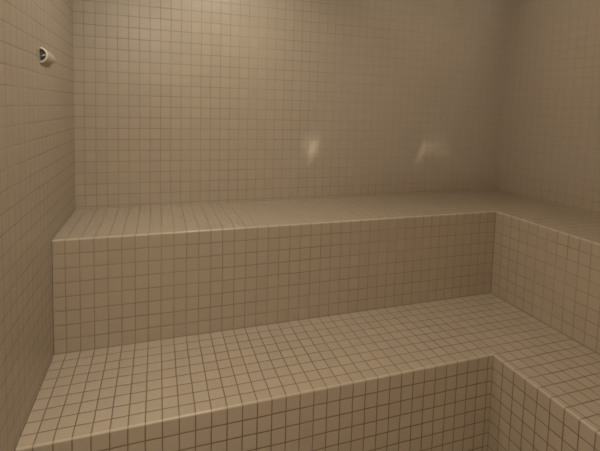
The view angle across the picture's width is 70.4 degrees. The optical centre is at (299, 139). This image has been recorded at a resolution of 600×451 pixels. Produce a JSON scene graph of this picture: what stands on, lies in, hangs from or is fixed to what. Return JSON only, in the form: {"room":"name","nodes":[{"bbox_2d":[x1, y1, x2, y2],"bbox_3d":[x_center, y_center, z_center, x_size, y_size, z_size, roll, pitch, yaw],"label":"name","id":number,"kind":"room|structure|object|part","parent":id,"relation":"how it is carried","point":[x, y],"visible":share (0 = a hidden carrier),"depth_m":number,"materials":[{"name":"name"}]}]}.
{"room":"spa","nodes":[
{"label":"spa","id":0,"kind":"room"},
{"bbox_2d":[0,0,75,450],"bbox_3d":[-0.618,0.196,0.554,0.096,2.330,2.974,0,5,-19],"label":"wall","id":1,"kind":"structure","parent":0,"point":[37,134],"depth_m":1.28,"materials":[{"name":"beige tile"}]},
{"bbox_2d":[40,47,55,63],"bbox_3d":[-0.862,-0.282,1.464,0.023,0.052,0.167,0,5,-19],"label":"vent","id":2,"kind":"object","parent":1,"relation":"attached to","point":[47,57],"depth_m":1.40,"materials":[{"name":"white plastic"}]},
{"bbox_2d":[43,50,55,63],"bbox_3d":[-0.862,-0.282,1.466,0.023,0.048,0.163,0,5,-19],"label":"hood","id":3,"kind":"object","parent":2,"relation":"attached to","point":[48,58],"depth_m":1.41,"materials":[{"name":"white plastic"}]},
{"bbox_2d":[73,0,509,208],"bbox_3d":[0.115,0.075,2.415,2.674,2.330,0.096,0,5,-19],"label":"wall","id":4,"kind":"structure","parent":0,"point":[177,102],"depth_m":2.27,"materials":[{"name":"beige tile"}]},
{"bbox_2d":[498,0,599,215],"bbox_3d":[1.825,0.200,1.377,0.096,2.330,2.974,0,5,-19],"label":"wall","id":5,"kind":"structure","parent":0,"point":[550,142],"depth_m":2.40,"materials":[{"name":"beige tile"}]},
{"bbox_3d":[0.571,1.407,1.056,2.674,0.096,3.166,0,5,-19],"label":"floor","id":6,"kind":"structure","parent":0,"visible":0},
{"bbox_2d":[15,293,599,450],"bbox_3d":[0.433,1.138,0.735,2.011,0.482,2.495,0,5,-19],"label":"tiled bench","id":7,"kind":"object","parent":6,"relation":"on","point":[479,372],"visible":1,"depth_m":1.52,"materials":[{"name":"beige tile"}]},
{"bbox_2d":[52,190,599,354],"bbox_3d":[0.591,0.664,1.000,2.479,0.432,2.971,0,5,-19],"label":"tiled bench","id":8,"kind":"object","parent":7,"relation":"on","point":[122,275],"visible":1,"depth_m":1.86,"materials":[{"name":"beige tile"}]},
{"bbox_3d":[0.597,0.451,0.984,2.479,0.006,2.971,0,5,-19],"label":"seat","id":9,"kind":"part","parent":8,"relation":"part of","materials":[{"name":"beige tile"}]}
]}

